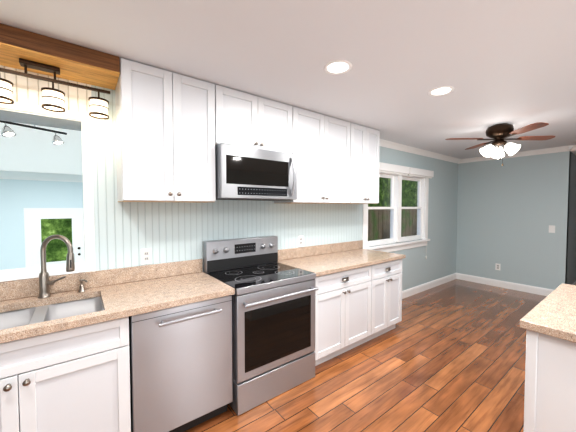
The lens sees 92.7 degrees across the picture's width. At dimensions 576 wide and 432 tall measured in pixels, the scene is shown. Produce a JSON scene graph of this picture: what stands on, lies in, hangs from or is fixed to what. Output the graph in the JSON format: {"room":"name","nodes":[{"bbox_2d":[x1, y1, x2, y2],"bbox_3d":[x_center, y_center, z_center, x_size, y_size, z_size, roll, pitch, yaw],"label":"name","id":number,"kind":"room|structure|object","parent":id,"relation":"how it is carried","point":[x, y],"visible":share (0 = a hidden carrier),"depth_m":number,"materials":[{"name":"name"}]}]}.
{"room":"kitchen","nodes":[
{"label":"kitchen","id":0,"kind":"room"},
{"bbox_2d":[0,122,81,174],"bbox_3d":[-4.275,-0.816,3.050,7.200,0.080,4.699,-1,2,-37],"label":"ceiling","id":1,"kind":"structure","parent":0,"point":[26,149],"depth_m":3.35,"materials":[{"name":"white paint"}]},
{"bbox_2d":[0,120,66,144],"bbox_3d":[-2.136,-0.651,1.829,1.027,0.165,0.455,-1,2,-37],"label":"track light","id":2,"kind":"object","parent":1,"relation":"attached to","point":[7,131],"visible":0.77,"depth_m":2.08,"materials":[{"name":"black plastic"}]},
{"bbox_2d":[0,179,82,269],"bbox_3d":[-5.733,0.439,5.011,7.440,2.960,0.120,-1,2,-37],"label":"wall","id":3,"kind":"structure","parent":0,"point":[17,197],"depth_m":5.33,"materials":[{"name":"blue paint"}]},
{"bbox_2d":[0,170,82,181],"bbox_3d":[-5.651,-0.761,4.862,7.200,0.150,0.150,-1,2,-37],"label":"crown molding","id":4,"kind":"structure","parent":3,"relation":"attached to","point":[23,175],"depth_m":5.44,"materials":[{"name":"white wood"}]},
{"bbox_2d":[24,208,84,266],"bbox_3d":[-4.766,0.866,5.668,0.948,2.062,0.026,-1,2,-37],"label":"door","id":5,"kind":"structure","parent":3,"relation":"in","point":[41,225],"depth_m":5.63,"materials":[{"name":"white wood"}]},
{"bbox_2d":[0,65,457,290],"bbox_3d":[-0.275,0.167,2.978,9.440,2.440,0.308,-1,2,-37],"label":"wall","id":6,"kind":"structure","parent":0,"point":[127,232],"depth_m":2.46,"materials":[{"name":"white paint"}]},
{"bbox_2d":[0,102,94,281],"bbox_3d":[-1.990,-0.157,1.662,1.320,1.115,0.340,-1,2,-37],"label":"trim","id":7,"kind":"structure","parent":6,"relation":"attached to","point":[44,117],"depth_m":1.90,"materials":[{"name":"white wood"}]},
{"bbox_2d":[0,23,119,89],"bbox_3d":[-1.827,-0.947,1.366,1.666,0.104,0.316,-1,2,-37],"label":"wooden beam","id":8,"kind":"structure","parent":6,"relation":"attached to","point":[78,63],"depth_m":1.61,"materials":[{"name":"brown wood"}]},
{"bbox_2d":[0,58,109,118],"bbox_3d":[-1.473,-0.777,1.650,0.685,0.251,0.112,-1,2,-37],"label":"light fixture","id":9,"kind":"object","parent":8,"relation":"attached to","point":[53,99],"visible":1,"depth_m":1.65,"materials":[{"name":"brown metal"}]},
{"bbox_2d":[141,248,151,264],"bbox_3d":[-1.107,0.315,2.149,0.076,0.120,0.009,-1,2,-37],"label":"outlet","id":10,"kind":"object","parent":6,"relation":"attached to","point":[146,256],"visible":1,"depth_m":2.15,"materials":[{"name":"white plastic"}]},
{"bbox_2d":[115,58,215,202],"bbox_3d":[-0.902,-0.563,2.063,0.629,0.915,0.359,-1,2,-37],"label":"upper cabinet","id":11,"kind":"object","parent":6,"relation":"attached to","point":[165,135],"visible":1,"depth_m":1.92,"materials":[{"name":"white wood"}]},
{"bbox_2d":[215,85,291,152],"bbox_3d":[-0.347,-0.803,2.478,0.760,0.463,0.359,-1,2,-37],"label":"upper cabinet","id":12,"kind":"object","parent":6,"relation":"attached to","point":[246,120],"visible":0.81,"depth_m":2.33,"materials":[{"name":"white wood"}]},
{"bbox_2d":[215,143,296,200],"bbox_3d":[-0.315,-0.356,2.451,0.752,0.424,0.461,-1,2,-37],"label":"over-the-range microwave","id":13,"kind":"object","parent":12,"relation":"attached to","point":[248,173],"visible":1,"depth_m":2.27,"materials":[{"name":"silver metal"}]},
{"bbox_2d":[298,236,303,246],"bbox_3d":[0.145,0.283,3.100,0.076,0.120,0.009,-1,2,-37],"label":"outlet","id":14,"kind":"object","parent":6,"relation":"attached to","point":[300,240],"visible":1,"depth_m":3.10,"materials":[{"name":"white plastic"}]},
{"bbox_2d":[274,106,349,203],"bbox_3d":[0.286,-0.594,2.966,0.825,0.915,0.359,-1,2,-37],"label":"upper cabinet","id":15,"kind":"object","parent":6,"relation":"attached to","point":[321,146],"visible":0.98,"depth_m":2.82,"materials":[{"name":"white wood"}]},
{"bbox_2d":[348,123,379,203],"bbox_3d":[0.836,-0.608,3.384,0.549,0.915,0.359,-1,2,-37],"label":"upper cabinet","id":16,"kind":"object","parent":6,"relation":"attached to","point":[364,162],"visible":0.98,"depth_m":3.25,"materials":[{"name":"white wood"}]},
{"bbox_2d":[362,172,429,251],"bbox_3d":[1.728,-0.110,4.350,1.860,1.300,0.175,-1,2,-37],"label":"window","id":17,"kind":"structure","parent":6,"relation":"in","point":[395,207],"depth_m":4.32,"materials":[{"name":"white wood"}]},
{"bbox_2d":[379,162,433,258],"bbox_3d":[1.821,0.004,4.330,1.820,1.555,0.064,-1,2,-37],"label":"window blind","id":18,"kind":"object","parent":17,"relation":"attached to","point":[398,169],"visible":0.85,"depth_m":4.29,"materials":[{"name":"white"}]},
{"bbox_2d":[380,139,460,163],"bbox_3d":[2.234,-1.071,4.614,3.175,0.075,0.075,-1,2,-37],"label":"crown molding","id":19,"kind":"structure","parent":6,"relation":"attached to","point":[400,147],"depth_m":4.53,"materials":[{"name":"white wood"}]},
{"bbox_2d":[402,273,455,298],"bbox_3d":[2.244,1.266,4.738,3.105,0.125,0.014,-1,2,-37],"label":"baseboard","id":20,"kind":"structure","parent":6,"relation":"attached to","point":[423,287],"depth_m":4.92,"materials":[{"name":"white wood"}]},
{"bbox_2d":[0,0,575,158],"bbox_3d":[2.707,-1.069,1.954,13.000,0.100,5.120,-1,2,-37],"label":"ceiling","id":21,"kind":"structure","parent":0,"point":[494,62],"depth_m":1.70,"materials":[{"name":"white paint"}]},
{"bbox_2d":[324,60,351,74],"bbox_3d":[0.342,-1.013,1.879,0.190,0.007,0.190,-1,2,-37],"label":"recessed light","id":22,"kind":"object","parent":21,"relation":"in","point":[336,67],"visible":1,"depth_m":1.88,"materials":[{"name":"white"}]},
{"bbox_2d":[428,86,453,95],"bbox_3d":[1.261,-1.026,2.264,0.190,0.007,0.190,-1,2,-37],"label":"recessed light","id":23,"kind":"object","parent":21,"relation":"in","point":[442,90],"visible":1,"depth_m":2.26,"materials":[{"name":"white"}]},
{"bbox_2d":[445,122,554,165],"bbox_3d":[2.471,-0.823,3.216,0.899,0.478,0.899,-2,3,-42],"label":"ceiling fan","id":24,"kind":"object","parent":21,"relation":"attached to","point":[498,133],"visible":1,"depth_m":3.16,"materials":[{"name":"brown wood"}]},
{"bbox_2d":[184,279,546,431],"bbox_3d":[2.707,1.469,2.040,13.000,0.100,5.120,-1,2,-37],"label":"floor","id":25,"kind":"structure","parent":0,"point":[449,356],"depth_m":2.37,"materials":[{"name":"brown wood"}]},
{"bbox_2d":[0,317,130,431],"bbox_3d":[-1.439,0.999,1.525,0.915,0.874,0.649,-1,2,-37],"label":"base cabinet","id":26,"kind":"object","parent":25,"relation":"on","point":[77,379],"visible":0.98,"depth_m":1.41,"materials":[{"name":"white wood"}]},
{"bbox_2d":[0,259,234,343],"bbox_3d":[-1.193,0.578,1.700,1.576,0.355,0.645,-1,2,-37],"label":"countertop","id":27,"kind":"structure","parent":26,"relation":"on","point":[106,295],"depth_m":1.77,"materials":[{"name":"beige stone"}]},
{"bbox_2d":[37,235,74,297],"bbox_3d":[-1.466,0.315,1.742,0.226,0.396,0.067,0,2,-3],"label":"faucet","id":28,"kind":"object","parent":27,"relation":"on","point":[44,284],"visible":1,"depth_m":1.72,"materials":[{"name":"silver metal"}]},
{"bbox_2d":[78,279,87,291],"bbox_3d":[-1.376,0.468,1.843,0.052,0.083,0.068,-1,2,-37],"label":"soap dispenser","id":29,"kind":"object","parent":27,"relation":"on","point":[81,288],"visible":1,"depth_m":1.84,"materials":[{"name":"silver metal"}]},
{"bbox_2d":[129,295,232,431],"bbox_3d":[-0.812,0.987,1.987,0.626,0.868,0.670,-1,2,-37],"label":"dishwasher","id":30,"kind":"object","parent":25,"relation":"on","point":[181,371],"visible":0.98,"depth_m":1.74,"materials":[{"name":"silver metal"}]},
{"bbox_2d":[203,236,318,415],"bbox_3d":[-0.235,0.815,2.385,0.752,1.185,0.726,-1,2,-37],"label":"range","id":31,"kind":"object","parent":25,"relation":"on","point":[273,328],"visible":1,"depth_m":2.18,"materials":[{"name":"silver metal"}]},
{"bbox_2d":[314,265,371,365],"bbox_3d":[0.380,0.953,2.907,0.835,0.874,0.649,-1,2,-37],"label":"base cabinet","id":32,"kind":"object","parent":25,"relation":"on","point":[342,311],"visible":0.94,"depth_m":2.65,"materials":[{"name":"white wood"}]},
{"bbox_2d":[277,240,405,276],"bbox_3d":[0.625,0.430,3.081,1.463,0.154,0.642,-1,2,-37],"label":"countertop","id":33,"kind":"structure","parent":32,"relation":"on","point":[321,260],"depth_m":3.04,"materials":[{"name":"beige stone"}]},
{"bbox_2d":[365,259,401,341],"bbox_3d":[0.952,0.938,3.342,0.598,0.874,0.649,-1,2,-37],"label":"base cabinet","id":34,"kind":"object","parent":25,"relation":"on","point":[386,296],"visible":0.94,"depth_m":3.09,"materials":[{"name":"white wood"}]},
{"bbox_2d":[523,329,575,431],"bbox_3d":[1.873,1.000,1.294,1.012,0.889,0.967,-1,2,-37],"label":"base cabinet","id":35,"kind":"object","parent":25,"relation":"on","point":[550,388],"visible":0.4,"depth_m":1.30,"materials":[{"name":"white wood"}]},
{"bbox_2d":[520,283,575,342],"bbox_3d":[1.881,0.534,1.272,1.075,0.040,1.028,-1,2,-37],"label":"countertop","id":36,"kind":"structure","parent":35,"relation":"on","point":[552,313],"depth_m":1.40,"materials":[{"name":"beige stone"}]},
{"bbox_2d":[456,151,569,289],"bbox_3d":[4.007,0.097,5.044,0.120,2.440,1.600,-1,2,-37],"label":"wall","id":37,"kind":"structure","parent":0,"point":[510,211],"depth_m":4.89,"materials":[{"name":"grey"}]},
{"bbox_2d":[495,263,500,269],"bbox_3d":[3.900,0.946,5.105,0.009,0.120,0.076,-1,2,-37],"label":"outlet","id":38,"kind":"object","parent":37,"relation":"attached to","point":[497,266],"visible":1,"depth_m":5.11,"materials":[{"name":"white plastic"}]},
{"bbox_2d":[456,273,553,295],"bbox_3d":[3.957,1.256,5.036,0.014,0.125,1.615,-1,2,-37],"label":"baseboard","id":39,"kind":"structure","parent":37,"relation":"attached to","point":[514,286],"depth_m":5.01,"materials":[{"name":"white wood"}]},
{"bbox_2d":[459,145,575,163],"bbox_3d":[3.951,-1.081,4.915,0.075,0.075,1.675,-1,2,-37],"label":"crown molding","id":40,"kind":"structure","parent":37,"relation":"attached to","point":[534,152],"depth_m":4.71,"materials":[{"name":"white wood"}]},
{"bbox_2d":[549,225,554,232],"bbox_3d":[4.330,0.215,4.508,0.016,0.120,0.076,-1,2,-37],"label":"light switch","id":41,"kind":"object","parent":37,"relation":"attached to","point":[551,228],"visible":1,"depth_m":4.51,"materials":[{"name":"white plastic"}]},
{"bbox_2d":[565,152,575,284],"bbox_3d":[5.872,0.081,5.532,3.680,2.440,0.120,-1,2,-37],"label":"wall","id":42,"kind":"structure","parent":0,"point":[570,276],"depth_m":4.61,"materials":[{"name":"grey paint"}]},
{"bbox_2d":[569,145,575,154],"bbox_3d":[5.901,-1.097,5.392,3.755,0.075,0.075,-1,2,-37],"label":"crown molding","id":43,"kind":"structure","parent":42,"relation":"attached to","point":[570,148],"depth_m":4.30,"materials":[{"name":"white wood"}]},
{"label":"outside","id":44,"kind":"structure","parent":0,"visible":0},
{"bbox_2d":[368,177,417,240],"bbox_3d":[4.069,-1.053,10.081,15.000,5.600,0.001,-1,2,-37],"label":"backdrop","id":45,"kind":"structure","parent":44,"point":[382,212],"depth_m":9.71,"materials":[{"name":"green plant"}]}
]}

